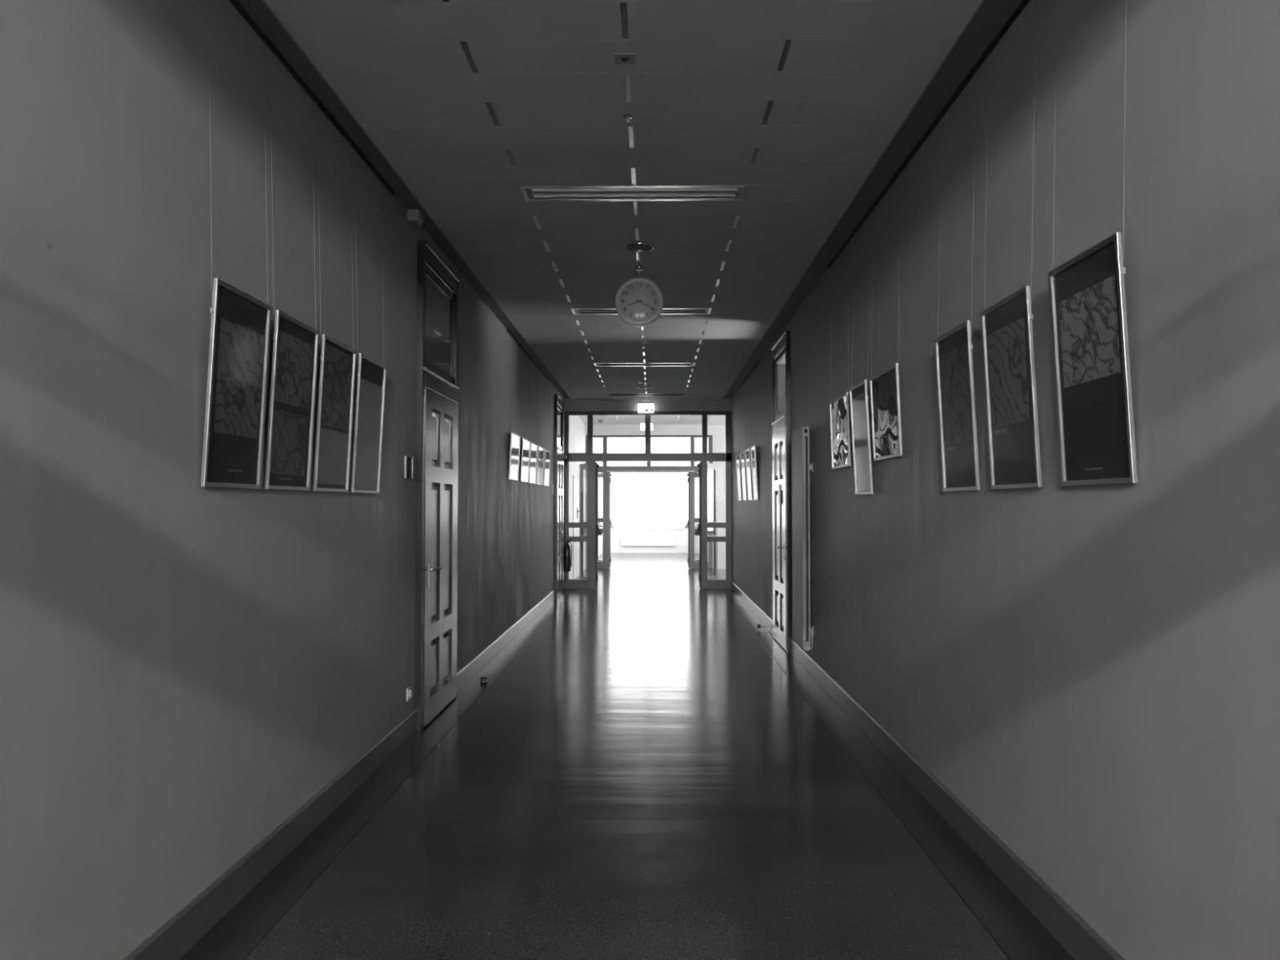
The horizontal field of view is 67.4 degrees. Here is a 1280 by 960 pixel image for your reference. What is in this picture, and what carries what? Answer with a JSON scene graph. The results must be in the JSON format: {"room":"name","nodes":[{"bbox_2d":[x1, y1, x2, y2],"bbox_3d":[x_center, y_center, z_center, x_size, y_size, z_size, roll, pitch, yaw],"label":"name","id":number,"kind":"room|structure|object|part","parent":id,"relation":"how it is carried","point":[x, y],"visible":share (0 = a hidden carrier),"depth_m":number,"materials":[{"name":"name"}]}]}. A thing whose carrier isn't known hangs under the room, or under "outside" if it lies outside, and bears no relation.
{"room":"school corridor","nodes":[
{"label":"school corridor","id":0,"kind":"room"},
{"bbox_2d":[0,0,602,959],"bbox_3d":[-1.496,-0.395,15.287,0.200,4.820,30.700,0,-1,1],"label":"wall","id":1,"kind":"structure","parent":0,"point":[185,665],"depth_m":3.24,"materials":[{"name":"paint"}]},
{"bbox_2d":[228,0,394,195],"bbox_3d":[-1.551,-1.830,3.234,0.014,0.018,5.330,0,-1,1],"label":"rail","id":2,"kind":"object","parent":1,"relation":"attached to","point":[234,2],"visible":1,"depth_m":4.37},
{"bbox_2d":[200,5,271,488],"bbox_3d":[-1.520,-0.895,3.651,0.052,1.851,0.502,0,-1,1],"label":"framed picture","id":3,"kind":"object","parent":2,"relation":"hanging from","point":[241,322],"visible":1,"depth_m":3.61,"materials":[{"name":"paper"}]},
{"bbox_3d":[-1.520,-0.340,3.637,0.052,0.739,0.488,0,-1,1],"label":"frame","id":4,"kind":"part","parent":3,"relation":"part of","materials":[{"name":"metal"}]},
{"bbox_2d":[213,317,263,438],"bbox_3d":[-1.521,-0.376,3.652,0.022,0.414,0.381,0,-1,1],"label":"art print","id":5,"kind":"object","parent":3,"relation":"attached to","point":[239,359],"depth_m":3.63},
{"bbox_2d":[264,76,319,490],"bbox_3d":[-1.512,-0.881,4.207,0.052,1.851,0.502,0,-1,1],"label":"framed picture","id":6,"kind":"object","parent":2,"relation":"hanging from","point":[295,343],"visible":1,"depth_m":4.18,"materials":[{"name":"metal"}]},
{"bbox_2d":[270,408,307,475],"bbox_3d":[-1.525,-0.158,4.178,0.015,0.270,0.390,0,-1,1],"label":"art print","id":7,"kind":"object","parent":6,"relation":"attached to","point":[290,426],"depth_m":4.17},
{"bbox_3d":[-1.512,-0.325,4.192,0.052,0.739,0.488,0,-1,1],"label":"frame","id":8,"kind":"part","parent":6,"relation":"part of","materials":[{"name":"metal"}]},
{"bbox_2d":[274,329,313,409],"bbox_3d":[-1.508,-0.473,4.196,0.016,0.296,0.410,0,-1,1],"label":"art print","id":9,"kind":"object","parent":6,"relation":"attached to","point":[294,387],"depth_m":4.19},
{"bbox_2d":[312,132,356,492],"bbox_3d":[-1.506,-0.867,4.769,0.050,1.851,0.502,0,-1,1],"label":"framed picture","id":10,"kind":"object","parent":2,"relation":"hanging from","point":[338,360],"visible":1,"depth_m":4.74,"materials":[{"name":"metal"}]},
{"bbox_2d":[317,427,348,484],"bbox_3d":[-1.519,-0.111,4.750,0.014,0.266,0.429,0,-1,1],"label":"art print","id":11,"kind":"object","parent":10,"relation":"attached to","point":[333,450],"depth_m":4.75},
{"bbox_3d":[-1.506,-0.311,4.755,0.050,0.739,0.488,0,-1,1],"label":"frame","id":12,"kind":"part","parent":10,"relation":"part of","materials":[{"name":"metal"}]},
{"bbox_2d":[320,343,352,431],"bbox_3d":[-1.502,-0.451,4.759,0.020,0.384,0.429,0,-1,1],"label":"art print","id":13,"kind":"object","parent":10,"relation":"attached to","point":[336,406],"depth_m":4.76},
{"bbox_2d":[351,151,386,493],"bbox_3d":[-1.498,-0.852,5.335,0.050,1.851,0.502,0,-1,1],"label":"framed picture","id":14,"kind":"object","parent":2,"relation":"hanging from","point":[371,374],"visible":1,"depth_m":5.31,"materials":[{"name":"metal"}]},
{"bbox_2d":[354,377,382,489],"bbox_3d":[-1.504,-0.244,5.320,0.030,0.591,0.449,0,-1,1],"label":"art print","id":15,"kind":"object","parent":14,"relation":"attached to","point":[368,427],"depth_m":5.31},
{"bbox_3d":[-1.498,-0.296,5.321,0.050,0.739,0.488,0,-1,1],"label":"frame","id":16,"kind":"part","parent":14,"relation":"part of","materials":[{"name":"metal"}]},
{"bbox_2d":[122,580,564,959],"bbox_3d":[-1.537,1.552,4.067,0.016,0.148,26.570,0,-1,1],"label":"baseboard","id":17,"kind":"structure","parent":1,"relation":"attached to","point":[175,938],"depth_m":4.10,"materials":[{"name":"paint"}]},
{"bbox_2d":[236,0,569,398],"bbox_3d":[-1.422,-1.771,8.660,0.126,0.132,17.756,0,-1,1],"label":"trim","id":18,"kind":"structure","parent":1,"relation":"attached to","point":[256,10],"depth_m":5.09,"materials":[{"name":"paint"}]},
{"bbox_2d":[404,455,413,479],"bbox_3d":[-1.509,-0.081,6.267,0.015,0.145,0.186,0,-1,1],"label":"room sign","id":19,"kind":"object","parent":1,"relation":"attached to","point":[408,461],"visible":1,"depth_m":6.27,"materials":[{"name":"metal"}]},
{"bbox_3d":[-1.514,-0.081,6.267,0.006,0.137,0.170,0,-1,1],"label":"sign plate","id":20,"kind":"part","parent":19,"relation":"part of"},
{"bbox_2d":[406,686,412,701],"bbox_3d":[-1.504,1.396,6.272,0.024,0.082,0.082,0,-1,1],"label":"power socket","id":21,"kind":"object","parent":1,"relation":"attached to","point":[409,691],"visible":1,"depth_m":6.25,"materials":[{"name":"white plastic"}]},
{"bbox_2d":[406,208,422,226],"bbox_3d":[-1.474,-1.714,6.287,0.085,0.098,0.110,0,-1,1],"label":"wall sensor","id":22,"kind":"object","parent":1,"relation":"attached to","point":[414,216],"visible":1,"depth_m":6.24,"materials":[{"name":"grey plastic"}]},
{"bbox_2d":[414,240,459,731],"bbox_3d":[-1.447,0.041,7.064,0.118,3.324,1.165,0,-1,1],"label":"door","id":23,"kind":"structure","parent":1,"relation":"in","point":[437,286],"depth_m":6.95,"materials":[{"name":"paint"}]},
{"bbox_3d":[-1.457,0.662,6.640,0.008,0.170,0.040,0,-1,1],"label":"handle plate","id":24,"kind":"part","parent":23,"relation":"part of","materials":[{"name":"metal"}]},
{"bbox_3d":[-1.425,0.621,6.699,0.064,0.020,0.135,0,-1,1],"label":"lever","id":25,"kind":"part","parent":23,"relation":"part of","materials":[{"name":"metal"}]},
{"bbox_3d":[-1.458,-1.177,7.100,0.029,0.889,1.115,0,-1,1],"label":"moulding","id":26,"kind":"part","parent":23,"relation":"part of","materials":[{"name":"paint"}]},
{"bbox_2d":[426,277,449,374],"bbox_3d":[-1.500,-1.120,7.095,0.004,0.605,0.895,0,-1,1],"label":"window","id":27,"kind":"structure","parent":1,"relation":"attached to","point":[437,298],"depth_m":7.09,"materials":[{"name":"glass"}]},
{"bbox_2d":[506,328,550,381],"bbox_3d":[-1.425,-1.587,12.665,0.014,0.018,4.300,0,-1,1],"label":"rail","id":28,"kind":"object","parent":1,"relation":"attached to","point":[508,331],"visible":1,"depth_m":12.11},
{"bbox_2d":[508,339,520,480],"bbox_3d":[-1.428,-0.814,10.967,0.041,1.637,0.679,0,-1,1],"label":"framed picture","id":29,"kind":"object","parent":28,"relation":"hanging from","point":[515,439],"visible":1,"depth_m":10.94,"materials":[{"name":"metal"}]},
{"bbox_3d":[-1.428,-0.260,10.953,0.041,0.529,0.665,0,-1,1],"label":"frame","id":30,"kind":"part","parent":29,"relation":"part of","materials":[{"name":"metal"}]},
{"bbox_2d":[510,436,519,477],"bbox_3d":[-1.431,-0.260,10.953,0.024,0.445,0.585,0,-1,1],"label":"art print","id":31,"kind":"object","parent":29,"relation":"attached to","point":[514,450],"depth_m":10.97},
{"bbox_2d":[520,346,530,483],"bbox_3d":[-1.417,-0.789,11.907,0.038,1.637,0.679,0,-1,1],"label":"framed picture","id":32,"kind":"object","parent":28,"relation":"hanging from","point":[526,448],"visible":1,"depth_m":11.89,"materials":[{"name":"metal"}]},
{"bbox_3d":[-1.417,-0.236,11.893,0.038,0.529,0.665,0,-1,1],"label":"frame","id":33,"kind":"part","parent":32,"relation":"part of","materials":[{"name":"metal"}]},
{"bbox_2d":[521,441,528,479],"bbox_3d":[-1.420,-0.236,11.893,0.021,0.445,0.585,0,-1,1],"label":"art print","id":34,"kind":"object","parent":32,"relation":"attached to","point":[525,449],"depth_m":11.89},
{"bbox_2d":[528,357,537,484],"bbox_3d":[-1.408,-0.770,12.666,0.036,1.637,0.679,0,-1,1],"label":"framed picture","id":35,"kind":"object","parent":28,"relation":"hanging from","point":[533,451],"visible":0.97,"depth_m":12.65,"materials":[{"name":"metal"}]},
{"bbox_2d":[529,445,533,480],"bbox_3d":[-1.411,-0.216,12.652,0.019,0.445,0.585,0,-1,1],"label":"art print","id":36,"kind":"object","parent":35,"relation":"attached to","point":[531,451],"depth_m":12.54},
{"bbox_3d":[-1.408,-0.216,12.652,0.036,0.530,0.665,0,-1,1],"label":"frame","id":37,"kind":"part","parent":35,"relation":"part of","materials":[{"name":"metal"}]},
{"bbox_2d":[536,406,544,485],"bbox_3d":[-1.395,-0.749,13.476,0.040,1.637,0.679,0,-1,1],"label":"framed picture","id":38,"kind":"object","parent":28,"relation":"hanging from","point":[540,459],"visible":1,"depth_m":13.44,"materials":[{"name":"paper"}]},
{"bbox_3d":[-1.395,-0.195,13.462,0.040,0.529,0.665,0,-1,1],"label":"frame","id":39,"kind":"part","parent":38,"relation":"part of","materials":[{"name":"metal"}]},
{"bbox_2d":[543,374,551,486],"bbox_3d":[-1.386,-0.726,14.346,0.035,1.637,0.679,0,-1,1],"label":"framed picture","id":40,"kind":"object","parent":28,"relation":"hanging from","point":[547,454],"visible":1,"depth_m":14.31,"materials":[{"name":"metal"}]},
{"bbox_3d":[-1.386,-0.173,14.332,0.035,0.530,0.665,0,-1,1],"label":"frame","id":41,"kind":"part","parent":40,"relation":"part of","materials":[{"name":"metal"}]},
{"bbox_2d":[551,484,554,493],"bbox_3d":[-1.388,0.154,15.353,0.015,0.145,0.186,0,-1,1],"label":"room sign","id":42,"kind":"object","parent":1,"relation":"attached to","point":[553,486],"visible":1,"depth_m":15.26,"materials":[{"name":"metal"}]},
{"bbox_2d":[553,394,567,599],"bbox_3d":[-1.326,0.275,16.140,0.118,3.324,1.165,0,-1,1],"label":"door","id":43,"kind":"structure","parent":1,"relation":"in","point":[559,458],"depth_m":15.97,"materials":[{"name":"paint"}]},
{"bbox_3d":[-1.369,-0.885,16.171,0.004,0.605,0.895,0,-1,1],"label":"glass pane","id":44,"kind":"part","parent":43,"relation":"part of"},
{"bbox_3d":[-1.337,-0.942,16.177,0.029,0.889,1.115,0,-1,1],"label":"moulding","id":45,"kind":"part","parent":43,"relation":"part of","materials":[{"name":"paint"}]},
{"bbox_2d":[563,540,572,571],"bbox_3d":[-1.287,1.341,16.990,0.170,0.556,0.124,0,-1,1],"label":"fire extinguisher","id":46,"kind":"object","parent":1,"relation":"attached to","point":[567,552],"visible":1,"depth_m":16.94,"materials":[{"name":"paint"}]},
{"bbox_2d":[573,475,579,578],"bbox_3d":[-1.297,0.970,19.721,0.080,2.120,1.040,0,-1,1],"label":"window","id":47,"kind":"structure","parent":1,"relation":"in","point":[575,511],"depth_m":19.59,"materials":[{"name":"glass"}]},
{"bbox_2d":[564,411,732,589],"bbox_3d":[0.150,0.372,17.843,3.025,3.217,0.954,0,-1,1],"label":"door","id":48,"kind":"structure","parent":1,"relation":"in","point":[593,531],"depth_m":17.38,"materials":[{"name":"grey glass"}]},
{"bbox_2d":[261,0,985,425],"bbox_3d":[1.541,-1.822,6.879,6.100,0.202,32.100,0,-1,1],"label":"ceiling","id":49,"kind":"structure","parent":0,"point":[471,104],"depth_m":4.94,"materials":[{"name":"paint"}]},
{"bbox_2d":[573,308,617,315],"bbox_3d":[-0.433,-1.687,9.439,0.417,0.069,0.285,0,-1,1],"label":"ceiling light","id":50,"kind":"object","parent":49,"relation":"attached to","point":[614,311],"depth_m":9.45,"materials":[{"name":"metal"}]},
{"bbox_2d":[613,52,635,63],"bbox_3d":[-0.064,-1.787,4.079,0.090,0.016,0.090,0,-1,1],"label":"ceiling plate","id":51,"kind":"object","parent":49,"relation":"attached to","point":[620,58],"visible":1,"depth_m":4.07,"materials":[{"name":"grey plastic"}]},
{"bbox_2d":[621,113,634,121],"bbox_3d":[-0.059,-1.766,4.692,0.064,0.026,0.064,0,-1,1],"label":"sprinkler","id":52,"kind":"object","parent":49,"relation":"attached to","point":[628,117],"visible":1,"depth_m":4.68,"materials":[{"name":"metal"}]},
{"bbox_2d":[524,185,744,202],"bbox_3d":[-0.034,-1.780,5.866,1.312,0.069,0.290,0,-1,1],"label":"ceiling light","id":53,"kind":"object","parent":49,"relation":"attached to","point":[615,193],"visible":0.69,"depth_m":5.87,"materials":[{"name":"metal"}]},
{"bbox_3d":[-0.674,-1.763,5.867,0.030,0.033,0.214,0,-1,1],"label":"plate","id":54,"kind":"part","parent":53,"relation":"part of","materials":[{"name":"grey plastic"}]},
{"bbox_3d":[0.607,-1.763,5.850,0.030,0.033,0.214,0,-1,1],"label":"plate","id":55,"kind":"part","parent":53,"relation":"part of","materials":[{"name":"grey plastic"}]},
{"bbox_2d":[614,265,663,326],"bbox_3d":[-0.007,-1.463,7.626,0.383,0.482,0.102,0,-1,1],"label":"wall clock","id":56,"kind":"object","parent":49,"relation":"hanging from","point":[638,301],"visible":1,"depth_m":7.60,"materials":[{"name":"plastic"}]},
{"bbox_3d":[-0.007,-1.638,7.646,0.026,0.075,0.026,0,-1,1],"label":"suspension rod","id":57,"kind":"part","parent":56,"relation":"part of","materials":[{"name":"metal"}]},
{"bbox_2d":[625,242,653,252],"bbox_3d":[-0.002,-1.711,7.061,0.212,0.015,0.212,0,-1,1],"label":"ceiling speaker","id":58,"kind":"object","parent":49,"relation":"attached to","point":[635,246],"visible":1,"depth_m":7.06,"materials":[{"name":"metal"}]},
{"bbox_2d":[627,244,652,250],"bbox_3d":[-0.002,-1.716,7.061,0.187,0.004,0.187,0,-2,14],"label":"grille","id":59,"kind":"object","parent":58,"relation":"attached to","point":[630,247],"depth_m":7.08,"materials":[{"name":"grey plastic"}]},
{"bbox_2d":[637,341,647,347],"bbox_3d":[0.029,-1.581,11.235,0.112,0.058,0.112,0,-1,1],"label":"smoke detector","id":60,"kind":"object","parent":49,"relation":"attached to","point":[642,344],"visible":1,"depth_m":11.20,"materials":[{"name":"white plastic"}]},
{"bbox_2d":[595,360,693,366],"bbox_3d":[0.062,-1.595,13.007,1.312,0.069,0.290,0,-1,1],"label":"ceiling light","id":61,"kind":"object","parent":49,"relation":"attached to","point":[656,364],"visible":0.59,"depth_m":13.06,"materials":[{"name":"metal"}]},
{"bbox_2d":[637,386,652,388],"bbox_3d":[0.075,-1.494,15.444,0.244,0.015,0.244,0,-1,1],"label":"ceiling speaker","id":62,"kind":"object","parent":49,"relation":"attached to","point":[639,387],"visible":1,"depth_m":15.50,"materials":[{"name":"metal"}]},
{"bbox_2d":[637,399,653,413],"bbox_3d":[0.106,-1.334,17.340,0.297,0.238,0.060,0,-1,1],"label":"exit sign","id":63,"kind":"object","parent":49,"relation":"hanging from","point":[642,406],"visible":1,"depth_m":17.32,"materials":[{"name":"grey plastic"}]},
{"bbox_2d":[608,391,684,395],"bbox_3d":[0.109,-1.503,16.578,1.312,0.069,0.290,0,-1,1],"label":"ceiling light","id":64,"kind":"object","parent":49,"relation":"attached to","point":[609,394],"visible":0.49,"depth_m":16.57,"materials":[{"name":"metal"}]},
{"bbox_2d":[640,421,653,430],"bbox_3d":[0.152,-1.234,21.939,0.297,0.200,0.060,0,-1,1],"label":"exit sign","id":65,"kind":"object","parent":49,"relation":"hanging from","point":[642,424],"visible":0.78,"depth_m":21.92,"materials":[{"name":"grey plastic"}]},
{"bbox_2d":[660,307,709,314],"bbox_3d":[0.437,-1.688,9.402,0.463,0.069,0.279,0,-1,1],"label":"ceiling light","id":66,"kind":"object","parent":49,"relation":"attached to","point":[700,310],"depth_m":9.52,"materials":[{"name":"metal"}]},
{"bbox_2d":[178,552,1074,959],"bbox_3d":[1.591,1.843,10.536,6.100,0.100,39.600,0,-1,1],"label":"floor","id":67,"kind":"structure","parent":0,"point":[643,780],"depth_m":4.49,"materials":[{"name":"laminate"}]},
{"bbox_2d":[480,676,487,682],"bbox_3d":[-1.345,1.713,8.257,0.060,0.041,0.060,0,-1,1],"label":"door stop","id":68,"kind":"object","parent":67,"relation":"on","point":[483,679],"visible":1,"depth_m":8.23,"materials":[{"name":"metal"}]},
{"bbox_2d":[585,424,712,435],"bbox_3d":[0.218,-1.837,23.004,3.025,1.540,0.200,0,-1,1],"label":"lintel","id":69,"kind":"object","parent":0,"point":[598,429],"visible":0.29,"depth_m":22.89,"materials":[{"name":"paint"}]},
{"bbox_2d":[602,437,697,552],"bbox_3d":[0.419,-0.002,30.507,3.225,4.820,0.200,0,-1,1],"label":"wall","id":70,"kind":"structure","parent":0,"point":[682,535],"depth_m":30.36,"materials":[{"name":"paint"}]},
{"bbox_2d":[621,531,675,552],"bbox_3d":[0.275,1.958,30.316,1.740,0.689,0.082,0,-1,1],"label":"radiator","id":71,"kind":"object","parent":70,"relation":"attached to","point":[628,538],"visible":1,"depth_m":30.28,"materials":[{"name":"white metal"}]},
{"bbox_3d":[0.274,1.848,30.296,1.740,0.470,0.020,0,-1,1],"label":"panel","id":72,"kind":"part","parent":71,"relation":"part of","materials":[{"name":"white metal"}]},
{"bbox_2d":[610,437,695,528],"bbox_3d":[0.328,-0.106,30.446,2.925,3.315,0.170,0,-1,1],"label":"window","id":73,"kind":"structure","parent":70,"relation":"in","point":[615,527],"depth_m":30.42,"materials":[{"name":"glass"}]},
{"bbox_2d":[697,437,708,561],"bbox_3d":[1.881,-0.100,26.714,0.200,4.820,7.350,0,-1,1],"label":"wall","id":74,"kind":"structure","parent":0,"point":[699,438],"depth_m":29.50,"materials":[{"name":"paint"}]},
{"bbox_2d":[712,425,725,568],"bbox_3d":[3.368,-0.198,22.935,3.275,4.820,0.170,0,-1,1],"label":"wall","id":75,"kind":"structure","parent":0,"point":[718,431],"depth_m":22.86,"materials":[{"name":"paint"}]},
{"bbox_2d":[585,435,712,568],"bbox_3d":[0.223,0.532,23.299,3.025,3.180,0.972,0,-1,1],"label":"door","id":76,"kind":"structure","parent":75,"relation":"in","point":[605,470],"depth_m":22.86,"materials":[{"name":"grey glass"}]},
{"bbox_3d":[0.249,-0.209,22.847,2.090,0.027,0.030,0,-1,1],"label":"closer rail","id":77,"kind":"part","parent":76,"relation":"part of","materials":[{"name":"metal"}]},
{"bbox_2d":[731,0,1279,959],"bbox_3d":[1.641,-0.366,8.676,0.200,4.420,17.570,0,-1,1],"label":"wall","id":78,"kind":"structure","parent":0,"point":[1092,672],"depth_m":3.17,"materials":[{"name":"paint"}]},
{"bbox_2d":[564,398,731,411],"bbox_3d":[0.145,-1.447,17.513,3.025,0.403,0.180,0,-1,1],"label":"lintel","id":79,"kind":"object","parent":78,"relation":"attached to","point":[724,405],"visible":0.43,"depth_m":17.42,"materials":[{"name":"paint"}]},
{"bbox_2d":[737,360,759,390],"bbox_3d":[1.609,-1.542,14.399,0.014,0.018,3.150,0,-1,1],"label":"rail","id":80,"kind":"object","parent":78,"relation":"attached to","point":[757,362],"visible":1,"depth_m":14.19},
{"bbox_2d":[735,397,742,501],"bbox_3d":[1.601,-0.587,15.584,0.050,1.851,0.522,0,-1,1],"label":"framed picture","id":81,"kind":"object","parent":80,"relation":"hanging from","point":[737,457],"visible":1,"depth_m":15.55,"materials":[{"name":"paper"}]},
{"bbox_3d":[1.601,-0.032,15.570,0.050,0.739,0.508,0,-1,1],"label":"frame","id":82,"kind":"part","parent":81,"relation":"part of","materials":[{"name":"metal"}]},
{"bbox_2d":[740,398,746,500],"bbox_3d":[1.590,-0.609,14.755,0.050,1.851,0.522,0,-1,1],"label":"framed picture","id":83,"kind":"object","parent":80,"relation":"hanging from","point":[742,455],"visible":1,"depth_m":14.73,"materials":[{"name":"paper"}]},
{"bbox_3d":[1.590,-0.053,14.740,0.050,0.739,0.508,0,-1,1],"label":"frame","id":84,"kind":"part","parent":83,"relation":"part of","materials":[{"name":"metal"}]},
{"bbox_2d":[745,379,752,500],"bbox_3d":[1.578,-0.630,13.945,0.054,1.851,0.522,0,-1,1],"label":"framed picture","id":85,"kind":"object","parent":80,"relation":"hanging from","point":[748,451],"visible":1,"depth_m":13.92,"materials":[{"name":"paper"}]},
{"bbox_3d":[1.578,-0.074,13.931,0.054,0.739,0.508,0,-1,1],"label":"frame","id":86,"kind":"part","parent":85,"relation":"part of","materials":[{"name":"metal"}]},
{"bbox_2d":[750,375,758,500],"bbox_3d":[1.567,-0.649,13.185,0.055,1.851,0.522,0,-1,1],"label":"framed picture","id":87,"kind":"object","parent":80,"relation":"hanging from","point":[753,448],"visible":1,"depth_m":13.16,"materials":[{"name":"paper"}]},
{"bbox_3d":[1.567,-0.093,13.171,0.055,0.739,0.508,0,-1,1],"label":"frame","id":88,"kind":"part","parent":87,"relation":"part of","materials":[{"name":"metal"}]},
{"bbox_2d":[756,624,768,628],"bbox_3d":[1.492,1.776,11.639,0.145,0.047,0.047,0,-1,1],"label":"door stop","id":89,"kind":"object","parent":78,"relation":"attached to","point":[758,626],"visible":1,"depth_m":11.63,"materials":[{"name":"metal"}]},
{"bbox_2d":[771,330,791,653],"bbox_3d":[1.506,0.129,10.473,0.118,3.324,1.165,0,-1,1],"label":"door","id":90,"kind":"structure","parent":78,"relation":"in","point":[781,422],"depth_m":10.26,"materials":[{"name":"paint"}]},
{"bbox_3d":[1.517,-1.089,10.510,0.029,0.889,1.115,0,-1,1],"label":"moulding","id":91,"kind":"part","parent":90,"relation":"part of","materials":[{"name":"paint"}]},
{"bbox_3d":[1.505,0.750,10.050,0.008,0.170,0.040,0,-1,1],"label":"handle plate","id":92,"kind":"part","parent":90,"relation":"part of","materials":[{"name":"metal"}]},
{"bbox_2d":[791,426,813,650],"bbox_3d":[1.494,0.525,8.842,0.095,1.988,0.656,0,-1,1],"label":"radiator","id":93,"kind":"object","parent":78,"relation":"attached to","point":[802,631],"visible":1,"depth_m":8.64,"materials":[{"name":"metal"}]},
{"bbox_3d":[1.458,0.529,8.846,0.021,1.970,0.650,0,-1,1],"label":"panel","id":94,"kind":"part","parent":93,"relation":"part of","materials":[{"name":"metal"}]},
{"bbox_3d":[1.506,0.529,8.845,0.019,1.970,0.650,0,-1,1],"label":"panel","id":95,"kind":"part","parent":93,"relation":"part of","materials":[{"name":"metal"}]},
{"bbox_2d":[723,0,1022,398],"bbox_3d":[1.454,-1.772,8.622,0.171,0.132,17.756,0,-1,1],"label":"trim","id":96,"kind":"structure","parent":78,"relation":"attached to","point":[993,15],"depth_m":5.09,"materials":[{"name":"paint"}]},
{"bbox_2d":[730,581,1124,959],"bbox_3d":[1.471,1.550,4.027,0.016,0.148,26.570,0,-1,1],"label":"baseboard","id":97,"kind":"structure","parent":78,"relation":"attached to","point":[1073,933],"depth_m":4.19,"materials":[{"name":"paint"}]},
{"bbox_2d":[827,0,1030,268],"bbox_3d":[1.472,-1.807,4.129,0.014,0.018,7.200,0,-1,1],"label":"rail","id":98,"kind":"object","parent":78,"relation":"attached to","point":[1024,2],"visible":1,"depth_m":4.65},
{"bbox_2d":[829,271,850,469],"bbox_3d":[1.500,-0.910,7.229,0.029,1.637,0.679,0,-1,1],"label":"framed picture","id":99,"kind":"object","parent":98,"relation":"hanging from","point":[839,406],"visible":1,"depth_m":7.20,"materials":[{"name":"paper"}]},
{"bbox_3d":[1.500,-0.357,7.215,0.029,0.530,0.665,0,-1,1],"label":"frame","id":100,"kind":"part","parent":99,"relation":"part of","materials":[{"name":"metal"}]},
{"bbox_2d":[831,400,848,462],"bbox_3d":[1.504,-0.357,7.215,0.013,0.424,0.559,0,-1,1],"label":"art print","id":101,"kind":"object","parent":99,"relation":"attached to","point":[839,421],"depth_m":7.22},
{"bbox_2d":[848,211,873,494],"bbox_3d":[1.479,-0.826,6.448,0.052,1.846,0.502,0,-1,1],"label":"framed picture","id":102,"kind":"object","parent":98,"relation":"hanging from","point":[858,393],"visible":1,"depth_m":6.43,"materials":[{"name":"paper"}]},
{"bbox_2d":[851,392,870,490],"bbox_3d":[1.483,-0.250,6.433,0.034,0.636,0.439,0,-1,1],"label":"art print","id":103,"kind":"object","parent":102,"relation":"attached to","point":[860,435],"depth_m":6.44},
{"bbox_3d":[1.479,-0.272,6.434,0.052,0.739,0.488,0,-1,1],"label":"frame","id":104,"kind":"part","parent":102,"relation":"part of","materials":[{"name":"metal"}]},
{"bbox_2d":[869,207,902,461],"bbox_3d":[1.479,-0.947,5.810,0.035,1.637,0.679,0,-1,1],"label":"framed picture","id":105,"kind":"object","parent":98,"relation":"hanging from","point":[886,437],"visible":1,"depth_m":5.77,"materials":[{"name":"paper"}]},
{"bbox_3d":[1.479,-0.393,5.795,0.035,0.530,0.665,0,-1,1],"label":"frame","id":106,"kind":"part","parent":105,"relation":"part of","materials":[{"name":"metal"}]},
{"bbox_2d":[873,373,898,452],"bbox_3d":[1.482,-0.393,5.795,0.018,0.424,0.559,0,-1,1],"label":"art print","id":107,"kind":"object","parent":105,"relation":"attached to","point":[885,401],"depth_m":5.78},
{"bbox_2d":[934,70,980,491],"bbox_3d":[1.453,-0.875,4.429,0.050,1.851,0.502,0,-1,1],"label":"framed picture","id":108,"kind":"object","parent":98,"relation":"hanging from","point":[953,348],"visible":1,"depth_m":4.40,"materials":[{"name":"metal"}]},
{"bbox_2d":[940,342,973,444],"bbox_3d":[1.453,-0.386,4.417,0.022,0.429,0.390,0,-1,1],"label":"art print","id":109,"kind":"object","parent":108,"relation":"attached to","point":[954,368],"depth_m":4.41},
{"bbox_3d":[1.453,-0.320,4.415,0.050,0.739,0.488,0,-1,1],"label":"frame","id":110,"kind":"part","parent":108,"relation":"part of","materials":[{"name":"metal"}]},
{"bbox_2d":[980,0,1042,489],"bbox_3d":[1.444,-0.892,3.769,0.050,1.851,0.507,0,-1,1],"label":"framed picture","id":111,"kind":"object","parent":98,"relation":"hanging from","point":[1006,326],"visible":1,"depth_m":3.73,"materials":[{"name":"metal"}]},
{"bbox_2d":[987,317,1029,428],"bbox_3d":[1.444,-0.410,3.771,0.020,0.384,0.384,0,-1,1],"label":"art print","id":112,"kind":"object","parent":111,"relation":"attached to","point":[1008,373],"depth_m":3.75},
{"bbox_3d":[1.444,-0.337,3.755,0.050,0.739,0.493,0,-1,1],"label":"frame","id":113,"kind":"part","parent":111,"relation":"part of","materials":[{"name":"metal"}]},
{"bbox_2d":[1048,0,1137,486],"bbox_3d":[1.434,-0.910,3.080,0.052,1.851,0.507,0,-1,1],"label":"framed picture","id":114,"kind":"object","parent":98,"relation":"hanging from","point":[1093,383],"visible":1,"depth_m":3.04,"materials":[{"name":"paper"}]},
{"bbox_2d":[1058,275,1120,387],"bbox_3d":[1.431,-0.463,3.069,0.016,0.292,0.394,0,-1,1],"label":"art print","id":115,"kind":"object","parent":114,"relation":"attached to","point":[1090,332],"depth_m":3.05},
{"bbox_3d":[1.434,-0.354,3.066,0.052,0.739,0.493,0,-1,1],"label":"frame","id":116,"kind":"part","parent":114,"relation":"part of","materials":[{"name":"metal"}]}
]}

